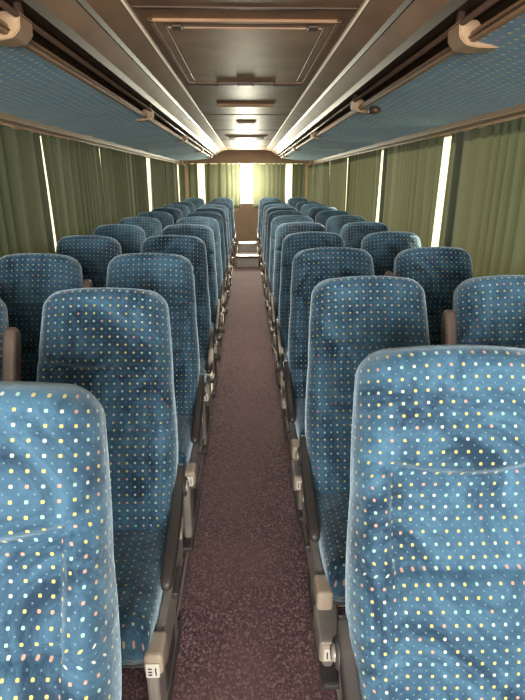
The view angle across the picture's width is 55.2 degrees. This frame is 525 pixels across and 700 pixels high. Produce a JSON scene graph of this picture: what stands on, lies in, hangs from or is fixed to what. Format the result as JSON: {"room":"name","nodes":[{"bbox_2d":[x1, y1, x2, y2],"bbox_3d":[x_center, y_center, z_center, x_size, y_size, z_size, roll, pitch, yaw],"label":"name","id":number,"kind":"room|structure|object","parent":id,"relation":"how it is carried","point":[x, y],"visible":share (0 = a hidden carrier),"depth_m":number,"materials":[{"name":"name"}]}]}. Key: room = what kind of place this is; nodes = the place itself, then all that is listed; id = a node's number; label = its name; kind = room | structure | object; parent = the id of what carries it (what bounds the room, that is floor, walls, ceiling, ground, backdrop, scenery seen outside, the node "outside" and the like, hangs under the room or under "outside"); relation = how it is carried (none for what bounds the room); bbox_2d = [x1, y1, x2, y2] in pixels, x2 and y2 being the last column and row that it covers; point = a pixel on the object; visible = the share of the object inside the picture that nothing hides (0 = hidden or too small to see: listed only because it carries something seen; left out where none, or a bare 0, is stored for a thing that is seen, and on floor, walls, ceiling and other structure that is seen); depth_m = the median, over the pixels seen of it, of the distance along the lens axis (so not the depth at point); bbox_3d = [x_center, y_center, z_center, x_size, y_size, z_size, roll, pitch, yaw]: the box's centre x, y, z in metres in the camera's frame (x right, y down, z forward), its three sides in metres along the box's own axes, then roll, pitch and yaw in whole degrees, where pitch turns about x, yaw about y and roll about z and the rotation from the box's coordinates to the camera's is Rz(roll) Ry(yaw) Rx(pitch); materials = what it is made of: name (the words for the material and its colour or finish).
{"room":"vehicle interior","nodes":[
{"label":"vehicle interior","id":0,"kind":"room"},
{"bbox_2d":[0,119,183,163],"bbox_3d":[-1.440,-1.026,4.255,0.060,2.200,13.000,-1,19,-2],"label":"wall","id":1,"kind":"structure","parent":0,"point":[2,120],"depth_m":3.64,"materials":[{"name":"plastic"}]},
{"bbox_2d":[0,121,183,164],"bbox_3d":[-1.389,-1.669,4.065,0.040,0.030,12.850,-1,19,-2],"label":"rail","id":2,"kind":"object","parent":1,"relation":"attached to","point":[13,126],"visible":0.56,"depth_m":3.40,"materials":[{"name":"beige"}]},
{"bbox_2d":[0,125,55,257],"bbox_3d":[-1.321,-0.533,2.369,0.055,1.043,1.685,-1,19,-2],"label":"window curtain","id":3,"kind":"object","parent":2,"relation":"hanging from","point":[25,216],"visible":0.53,"depth_m":2.79,"materials":[{"name":"green fabric"}]},
{"bbox_2d":[41,134,106,244],"bbox_3d":[-1.365,-1.016,3.786,0.055,1.043,1.260,-1,19,-2],"label":"window curtain","id":4,"kind":"object","parent":2,"relation":"hanging from","point":[73,168],"visible":0.63,"depth_m":3.60,"materials":[{"name":"green fabric"}]},
{"bbox_2d":[99,147,149,224],"bbox_3d":[-1.416,-1.568,5.409,0.055,1.043,2.150,-1,19,-2],"label":"window curtain","id":5,"kind":"object","parent":2,"relation":"hanging from","point":[124,175],"visible":0.55,"depth_m":5.03,"materials":[{"name":"green fabric"}]},
{"bbox_2d":[150,158,167,209],"bbox_3d":[-1.472,-2.172,7.183,0.055,1.043,1.320,-1,19,-2],"label":"window curtain","id":6,"kind":"object","parent":2,"relation":"hanging from","point":[159,196],"visible":0.59,"depth_m":7.06,"materials":[{"name":"green fabric"}]},
{"bbox_2d":[166,161,178,204],"bbox_3d":[-1.513,-2.617,8.489,0.054,1.043,1.360,-1,19,-2],"label":"window curtain","id":7,"kind":"object","parent":2,"relation":"hanging from","point":[171,168],"visible":0.57,"depth_m":8.32,"materials":[{"name":"green fabric"}]},
{"bbox_2d":[178,164,185,201],"bbox_3d":[-1.553,-3.053,9.771,0.055,1.043,0.850,-1,19,-2],"label":"window curtain","id":8,"kind":"object","parent":2,"relation":"hanging from","point":[180,167],"visible":0.67,"depth_m":9.56,"materials":[{"name":"green fabric"}]},
{"bbox_2d":[0,0,226,161],"bbox_3d":[-1.072,-1.812,4.158,0.669,0.161,10.924,-1,19,-2],"label":"luggage rack","id":9,"kind":"object","parent":1,"relation":"attached to","point":[40,89],"visible":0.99,"depth_m":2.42,"materials":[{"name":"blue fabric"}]},
{"bbox_2d":[121,253,345,699],"bbox_3d":[-0.131,0.041,4.660,2.680,0.080,13.000,-1,19,-2],"label":"floor","id":10,"kind":"structure","parent":0,"point":[247,632],"depth_m":2.10,"materials":[{"name":"carpet"}]},
{"bbox_2d":[0,298,20,380],"bbox_3d":[-1.012,0.455,1.496,0.495,1.174,0.767,-1,19,-2],"label":"seat","id":11,"kind":"object","parent":10,"relation":"on","point":[10,337],"visible":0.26,"depth_m":1.57,"materials":[{"name":"blue fabric"}]},
{"bbox_2d":[0,253,92,381],"bbox_3d":[-1.035,0.197,2.253,0.495,1.174,0.767,-1,19,-2],"label":"seat","id":12,"kind":"object","parent":10,"relation":"on","point":[27,280],"visible":0.38,"depth_m":2.31,"materials":[{"name":"blue fabric"}]},
{"bbox_2d":[0,381,121,699],"bbox_3d":[-0.465,0.710,0.748,0.515,1.174,0.791,-1,19,-2],"label":"seat","id":13,"kind":"object","parent":10,"relation":"on","point":[60,625],"visible":1,"depth_m":0.83,"materials":[{"name":"blue fabric"}]},
{"bbox_2d":[55,235,121,287],"bbox_3d":[-1.059,-0.060,3.010,0.495,1.174,0.767,-1,19,-2],"label":"seat","id":14,"kind":"object","parent":10,"relation":"on","point":[94,253],"visible":0.19,"depth_m":3.06,"materials":[{"name":"blue fabric"}]},
{"bbox_2d":[37,288,188,699],"bbox_3d":[-0.488,0.452,1.505,0.515,1.174,0.791,-1,19,-2],"label":"seat","id":15,"kind":"object","parent":10,"relation":"on","point":[115,344],"visible":0.67,"depth_m":1.56,"materials":[{"name":"blue fabric"}]},
{"bbox_2d":[93,224,145,253],"bbox_3d":[-1.083,-0.318,3.767,0.495,1.174,0.767,-1,19,-2],"label":"seat","id":16,"kind":"object","parent":10,"relation":"on","point":[130,238],"visible":0.21,"depth_m":3.82,"materials":[{"name":"blue fabric"}]},
{"bbox_2d":[119,217,161,238],"bbox_3d":[-1.107,-0.576,4.524,0.495,1.174,0.767,-1,19,-2],"label":"seat","id":17,"kind":"object","parent":10,"relation":"on","point":[151,226],"visible":0.06,"depth_m":4.58,"materials":[{"name":"blue fabric"}]},
{"bbox_2d":[137,211,173,230],"bbox_3d":[-1.130,-0.833,5.281,0.495,1.174,0.767,-1,19,-2],"label":"seat","id":18,"kind":"object","parent":10,"relation":"on","point":[166,219],"visible":0.08,"depth_m":5.34,"materials":[{"name":"blue fabric"}]},
{"bbox_2d":[106,253,206,552],"bbox_3d":[-0.512,0.194,2.262,0.515,1.174,0.791,-1,19,-2],"label":"seat","id":19,"kind":"object","parent":10,"relation":"on","point":[171,276],"visible":0.43,"depth_m":2.31,"materials":[{"name":"blue fabric"}]},
{"bbox_2d":[152,207,182,224],"bbox_3d":[-1.154,-1.091,6.038,0.495,1.174,0.767,-1,19,-2],"label":"seat","id":20,"kind":"object","parent":10,"relation":"on","point":[176,213],"visible":0.05,"depth_m":6.09,"materials":[{"name":"blue fabric"}]},
{"bbox_2d":[163,204,189,217],"bbox_3d":[-1.178,-1.349,6.795,0.495,1.174,0.767,-1,19,-2],"label":"seat","id":21,"kind":"object","parent":10,"relation":"on","point":[184,209],"visible":0.11,"depth_m":6.85,"materials":[{"name":"blue fabric"}]},
{"bbox_2d":[141,235,216,454],"bbox_3d":[-0.536,-0.064,3.019,0.515,1.174,0.791,-1,19,-2],"label":"seat","id":22,"kind":"object","parent":10,"relation":"on","point":[193,248],"visible":0.39,"depth_m":3.08,"materials":[{"name":"blue fabric"}]},
{"bbox_2d":[171,202,194,212],"bbox_3d":[-1.202,-1.607,7.552,0.495,1.174,0.767,-1,19,-2],"label":"seat","id":23,"kind":"object","parent":10,"relation":"on","point":[191,206],"visible":0.1,"depth_m":7.61,"materials":[{"name":"blue fabric"}]},
{"bbox_2d":[162,224,222,396],"bbox_3d":[-0.560,-0.321,3.776,0.515,1.174,0.791,-1,19,-2],"label":"seat","id":24,"kind":"object","parent":10,"relation":"on","point":[205,233],"visible":0.29,"depth_m":3.84,"materials":[{"name":"blue fabric"}]},
{"bbox_2d":[184,198,204,209],"bbox_3d":[-1.256,-2.202,9.302,0.495,1.174,0.767,-1,19,-2],"label":"seat","id":25,"kind":"object","parent":10,"relation":"on","point":[198,202],"visible":0.22,"depth_m":9.35,"materials":[{"name":"blue fabric"}]},
{"bbox_2d":[176,217,225,359],"bbox_3d":[-0.583,-0.579,4.533,0.515,1.174,0.791,-1,19,-2],"label":"seat","id":26,"kind":"object","parent":10,"relation":"on","point":[212,223],"visible":0.29,"depth_m":4.60,"materials":[{"name":"blue fabric"}]},
{"bbox_2d":[176,268,232,619],"bbox_3d":[-0.391,0.073,4.425,0.010,0.010,9.550,-1,19,-2],"label":"trim","id":27,"kind":"structure","parent":10,"relation":"on","point":[199,475],"depth_m":2.03,"materials":[{"name":"grey metal"}]},
{"bbox_2d":[186,211,228,332],"bbox_3d":[-0.607,-0.837,5.290,0.515,1.174,0.791,-1,19,-2],"label":"seat","id":28,"kind":"object","parent":10,"relation":"on","point":[225,271],"visible":0.28,"depth_m":5.36,"materials":[{"name":"blue fabric"}]},
{"bbox_2d":[194,207,230,313],"bbox_3d":[-0.631,-1.094,6.047,0.515,1.174,0.791,-1,19,-2],"label":"seat","id":29,"kind":"object","parent":10,"relation":"on","point":[210,209],"visible":0.2,"depth_m":6.11,"materials":[{"name":"blue fabric"}]},
{"bbox_2d":[200,204,232,297],"bbox_3d":[-0.654,-1.352,6.804,0.515,1.174,0.791,-1,19,-2],"label":"seat","id":30,"kind":"object","parent":10,"relation":"on","point":[230,251],"visible":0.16,"depth_m":6.87,"materials":[{"name":"blue fabric"}]},
{"bbox_2d":[205,202,233,285],"bbox_3d":[-0.678,-1.610,7.561,0.515,1.174,0.791,-1,19,-2],"label":"seat","id":31,"kind":"object","parent":10,"relation":"on","point":[219,203],"visible":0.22,"depth_m":7.63,"materials":[{"name":"blue fabric"}]},
{"bbox_2d":[212,198,236,265],"bbox_3d":[-0.733,-2.206,9.312,0.515,1.174,0.791,-1,19,-2],"label":"seat","id":32,"kind":"object","parent":10,"relation":"on","point":[229,201],"visible":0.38,"depth_m":9.37,"materials":[{"name":"blue fabric"}]},
{"bbox_2d":[236,241,258,267],"bbox_3d":[-0.294,-1.945,9.793,0.410,0.370,1.836,-1,19,-2],"label":"step","id":33,"kind":"structure","parent":10,"relation":"on","point":[247,255],"depth_m":9.15,"materials":[{"name":"plastic"}]},
{"bbox_2d":[256,197,280,263],"bbox_3d":[0.142,-2.236,9.400,0.528,1.174,0.856,-1,19,-2],"label":"seat","id":34,"kind":"object","parent":10,"relation":"on","point":[267,199],"visible":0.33,"depth_m":9.49,"materials":[{"name":"blue fabric"}]},
{"bbox_2d":[258,201,286,282],"bbox_3d":[0.194,-1.666,7.725,0.528,1.174,0.856,-1,19,-2],"label":"seat","id":35,"kind":"object","parent":10,"relation":"on","point":[269,202],"visible":0.18,"depth_m":7.82,"materials":[{"name":"blue fabric"}]},
{"bbox_2d":[259,204,290,294],"bbox_3d":[0.218,-1.408,6.968,0.528,1.174,0.856,-1,19,-2],"label":"seat","id":36,"kind":"object","parent":10,"relation":"on","point":[266,207],"visible":0.22,"depth_m":7.06,"materials":[{"name":"blue fabric"}]},
{"bbox_2d":[261,207,296,309],"bbox_3d":[0.242,-1.150,6.211,0.528,1.174,0.856,-1,19,-2],"label":"seat","id":37,"kind":"object","parent":10,"relation":"on","point":[269,210],"visible":0.19,"depth_m":6.31,"materials":[{"name":"blue fabric"}]},
{"bbox_2d":[263,210,304,324],"bbox_3d":[0.265,-0.892,5.454,0.528,1.174,0.856,-1,19,-2],"label":"seat","id":38,"kind":"object","parent":10,"relation":"on","point":[272,215],"visible":0.24,"depth_m":5.55,"materials":[{"name":"blue fabric"}]},
{"bbox_2d":[265,215,313,351],"bbox_3d":[0.289,-0.635,4.697,0.528,1.174,0.856,-1,19,-2],"label":"seat","id":39,"kind":"object","parent":10,"relation":"on","point":[279,220],"visible":0.29,"depth_m":4.79,"materials":[{"name":"blue fabric"}]},
{"bbox_2d":[269,222,325,386],"bbox_3d":[0.313,-0.377,3.940,0.528,1.174,0.856,-1,19,-2],"label":"seat","id":40,"kind":"object","parent":10,"relation":"on","point":[284,229],"visible":0.27,"depth_m":4.03,"materials":[{"name":"blue fabric"}]},
{"bbox_2d":[287,197,307,208],"bbox_3d":[0.658,-2.253,9.451,0.495,1.174,0.767,-1,19,-2],"label":"seat","id":41,"kind":"object","parent":10,"relation":"on","point":[292,202],"visible":0.11,"depth_m":9.50,"materials":[{"name":"blue fabric"}]},
{"bbox_2d":[296,201,318,211],"bbox_3d":[0.710,-1.683,7.776,0.495,1.174,0.767,-1,19,-2],"label":"seat","id":42,"kind":"object","parent":10,"relation":"on","point":[299,205],"visible":0.06,"depth_m":7.83,"materials":[{"name":"blue fabric"}]},
{"bbox_2d":[274,232,344,437],"bbox_3d":[0.337,-0.119,3.183,0.528,1.174,0.856,-1,19,-2],"label":"seat","id":43,"kind":"object","parent":10,"relation":"on","point":[293,243],"visible":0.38,"depth_m":3.27,"materials":[{"name":"blue fabric"}]},
{"bbox_2d":[301,204,327,215],"bbox_3d":[0.734,-1.425,7.019,0.495,1.174,0.767,-1,19,-2],"label":"seat","id":44,"kind":"object","parent":10,"relation":"on","point":[304,209],"visible":0.08,"depth_m":7.08,"materials":[{"name":"blue fabric"}]},
{"bbox_2d":[307,206,336,221],"bbox_3d":[0.758,-1.167,6.262,0.495,1.174,0.767,-1,19,-2],"label":"seat","id":45,"kind":"object","parent":10,"relation":"on","point":[313,211],"visible":0.08,"depth_m":6.32,"materials":[{"name":"blue fabric"}]},
{"bbox_2d":[281,247,373,522],"bbox_3d":[0.360,0.138,2.426,0.528,1.174,0.856,-1,19,-2],"label":"seat","id":46,"kind":"object","parent":10,"relation":"on","point":[312,266],"visible":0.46,"depth_m":2.51,"materials":[{"name":"blue fabric"}]},
{"bbox_2d":[315,210,349,227],"bbox_3d":[0.782,-0.910,5.505,0.495,1.174,0.767,-1,19,-2],"label":"seat","id":47,"kind":"object","parent":10,"relation":"on","point":[321,217],"visible":0.1,"depth_m":5.56,"materials":[{"name":"blue fabric"}]},
{"bbox_2d":[326,215,366,234],"bbox_3d":[0.805,-0.652,4.748,0.495,1.174,0.767,-1,19,-2],"label":"seat","id":48,"kind":"object","parent":10,"relation":"on","point":[334,224],"visible":0.14,"depth_m":4.80,"materials":[{"name":"blue fabric"}]},
{"bbox_2d":[296,276,429,690],"bbox_3d":[0.384,0.396,1.669,0.528,1.174,0.856,-1,19,-2],"label":"seat","id":49,"kind":"object","parent":10,"relation":"on","point":[352,318],"visible":0.47,"depth_m":1.75,"materials":[{"name":"blue fabric"}]},
{"bbox_2d":[340,222,388,248],"bbox_3d":[0.829,-0.394,3.991,0.495,1.174,0.767,-1,19,-2],"label":"seat","id":50,"kind":"object","parent":10,"relation":"on","point":[353,233],"visible":0.14,"depth_m":4.04,"materials":[{"name":"blue fabric"}]},
{"bbox_2d":[361,231,420,275],"bbox_3d":[0.853,-0.137,3.234,0.495,1.174,0.767,-1,19,-2],"label":"seat","id":51,"kind":"object","parent":10,"relation":"on","point":[383,247],"visible":0.2,"depth_m":3.28,"materials":[{"name":"blue fabric"}]},
{"bbox_2d":[330,345,524,699],"bbox_3d":[0.408,0.654,0.912,0.528,1.174,0.856,-1,19,-2],"label":"seat","id":52,"kind":"object","parent":10,"relation":"on","point":[435,569],"visible":1,"depth_m":1.00,"materials":[{"name":"blue fabric"}]},
{"bbox_2d":[384,247,473,344],"bbox_3d":[0.876,0.121,2.477,0.495,1.174,0.767,-1,19,-2],"label":"seat","id":53,"kind":"object","parent":10,"relation":"on","point":[439,271],"visible":0.28,"depth_m":2.53,"materials":[{"name":"blue fabric"}]},
{"bbox_2d":[441,275,524,348],"bbox_3d":[0.900,0.379,1.720,0.495,1.174,0.767,-1,19,-2],"label":"seat","id":54,"kind":"object","parent":10,"relation":"on","point":[487,310],"visible":0.28,"depth_m":1.77,"materials":[{"name":"blue fabric"}]},
{"bbox_2d":[126,0,363,149],"bbox_3d":[-0.131,-1.957,3.980,0.780,0.030,13.000,-1,19,-2],"label":"ceiling","id":55,"kind":"structure","parent":0,"point":[284,99],"depth_m":3.10,"materials":[{"name":"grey plastic"}]},
{"bbox_2d":[131,6,356,139],"bbox_3d":[-0.132,-1.958,4.032,0.770,0.006,10.112,-1,19,-2],"label":"trim","id":56,"kind":"structure","parent":55,"relation":"attached to","point":[149,7],"depth_m":1.71,"materials":[{"name":"brown plastic"}]},
{"bbox_2d":[147,18,341,86],"bbox_3d":[-0.082,-1.393,2.429,0.710,0.038,1.260,-1,19,-2],"label":"roof hatch","id":57,"kind":"object","parent":55,"relation":"attached to","point":[219,51],"visible":1,"depth_m":2.19,"materials":[{"name":"plastic"}]},
{"bbox_2d":[225,135,266,139],"bbox_3d":[-0.222,-2.919,6.899,0.560,0.030,0.550,-1,19,-2],"label":"ceiling lamp","id":58,"kind":"object","parent":55,"relation":"attached to","point":[229,137],"depth_m":6.69,"materials":[{"name":"white plastic"}]},
{"bbox_2d":[218,103,273,108],"bbox_3d":[-0.129,-1.915,3.941,0.440,0.024,0.140,-1,19,-2],"label":"ceiling lamp","id":59,"kind":"object","parent":55,"relation":"attached to","point":[220,105],"depth_m":3.88,"materials":[{"name":"white plastic"}]},
{"bbox_2d":[236,121,255,124],"bbox_3d":[-0.166,-2.319,5.124,0.200,0.022,0.200,-1,19,-2],"label":"ceiling lamp","id":60,"kind":"object","parent":55,"relation":"attached to","point":[238,122],"depth_m":5.04,"materials":[{"name":"white plastic"}]},
{"bbox_2d":[183,150,308,252],"bbox_3d":[-0.324,-3.142,10.471,2.680,2.200,0.060,-1,19,-2],"label":"wall","id":61,"kind":"structure","parent":0,"point":[245,216],"depth_m":10.23,"materials":[{"name":"laminate"}]},
{"bbox_2d":[187,164,198,197],"bbox_3d":[-1.422,-3.369,10.284,0.200,0.850,0.013,-1,19,-2],"label":"window curtain","id":62,"kind":"object","parent":61,"relation":"hanging from","point":[192,168],"visible":0.75,"depth_m":10.25,"materials":[{"name":"green fabric"}]},
{"bbox_2d":[204,164,240,206],"bbox_3d":[-0.817,-3.374,10.299,0.730,0.850,0.029,-1,19,-2],"label":"window curtain","id":63,"kind":"object","parent":61,"relation":"attached to","point":[221,180],"visible":0.84,"depth_m":10.28,"materials":[{"name":"green fabric"}]},
{"bbox_2d":[253,164,285,206],"bbox_3d":[0.143,-3.383,10.326,0.670,0.850,0.024,-1,19,-2],"label":"window curtain","id":64,"kind":"object","parent":61,"relation":"attached to","point":[268,179],"visible":0.84,"depth_m":10.31,"materials":[{"name":"green fabric"}]},
{"bbox_2d":[292,164,305,197],"bbox_3d":[0.742,-3.390,10.345,0.270,0.850,0.014,-1,19,-2],"label":"window curtain","id":65,"kind":"object","parent":61,"relation":"hanging from","point":[298,170],"visible":0.75,"depth_m":10.32,"materials":[{"name":"green fabric"}]},
{"bbox_2d":[309,111,524,163],"bbox_3d":[1.179,-1.051,4.329,0.060,2.200,13.000,-1,19,-2],"label":"wall","id":66,"kind":"structure","parent":0,"point":[521,112],"depth_m":3.24,"materials":[{"name":"plastic"}]},
{"bbox_2d":[266,0,524,162],"bbox_3d":[0.802,-1.830,4.211,0.669,0.161,10.924,-1,19,-2],"label":"luggage rack","id":67,"kind":"object","parent":66,"relation":"attached to","point":[480,76],"visible":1,"depth_m":2.19,"materials":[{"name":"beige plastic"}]},
{"bbox_2d":[309,113,524,164],"bbox_3d":[1.126,-1.693,4.135,0.040,0.030,12.850,-1,19,-2],"label":"rail","id":68,"kind":"object","parent":66,"relation":"attached to","point":[449,133],"visible":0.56,"depth_m":3.10,"materials":[{"name":"beige"}]},
{"bbox_2d":[307,164,316,200],"bbox_3d":[0.949,-3.013,9.652,0.055,1.043,1.250,-1,19,-2],"label":"window curtain","id":69,"kind":"object","parent":68,"relation":"hanging from","point":[311,183],"visible":0.64,"depth_m":9.59,"materials":[{"name":"green fabric"}]},
{"bbox_2d":[315,161,329,205],"bbox_3d":[0.990,-2.570,8.351,0.055,1.043,1.400,-1,19,-2],"label":"window curtain","id":70,"kind":"object","parent":68,"relation":"hanging from","point":[323,169],"visible":0.6,"depth_m":8.13,"materials":[{"name":"green fabric"}]},
{"bbox_2d":[328,157,347,210],"bbox_3d":[1.033,-2.106,6.988,0.054,1.043,1.280,-1,19,-2],"label":"window curtain","id":71,"kind":"object","parent":68,"relation":"hanging from","point":[338,167],"visible":0.64,"depth_m":6.78,"materials":[{"name":"green fabric"}]},
{"bbox_2d":[346,149,381,221],"bbox_3d":[1.078,-1.611,5.536,0.055,1.043,1.550,-1,19,-2],"label":"window curtain","id":72,"kind":"object","parent":68,"relation":"hanging from","point":[363,175],"visible":0.66,"depth_m":5.32,"materials":[{"name":"green fabric"}]},
{"bbox_2d":[378,135,444,246],"bbox_3d":[1.127,-1.086,3.993,0.055,1.043,1.410,-1,19,-2],"label":"window curtain","id":73,"kind":"object","parent":68,"relation":"hanging from","point":[411,171],"visible":0.66,"depth_m":3.76,"materials":[{"name":"green fabric"}]},
{"bbox_2d":[438,117,524,277],"bbox_3d":[1.174,-0.569,2.474,0.055,1.043,1.560,-1,19,-2],"label":"window curtain","id":74,"kind":"object","parent":68,"relation":"hanging from","point":[483,214],"visible":0.61,"depth_m":2.58,"materials":[{"name":"green fabric"}]}
]}

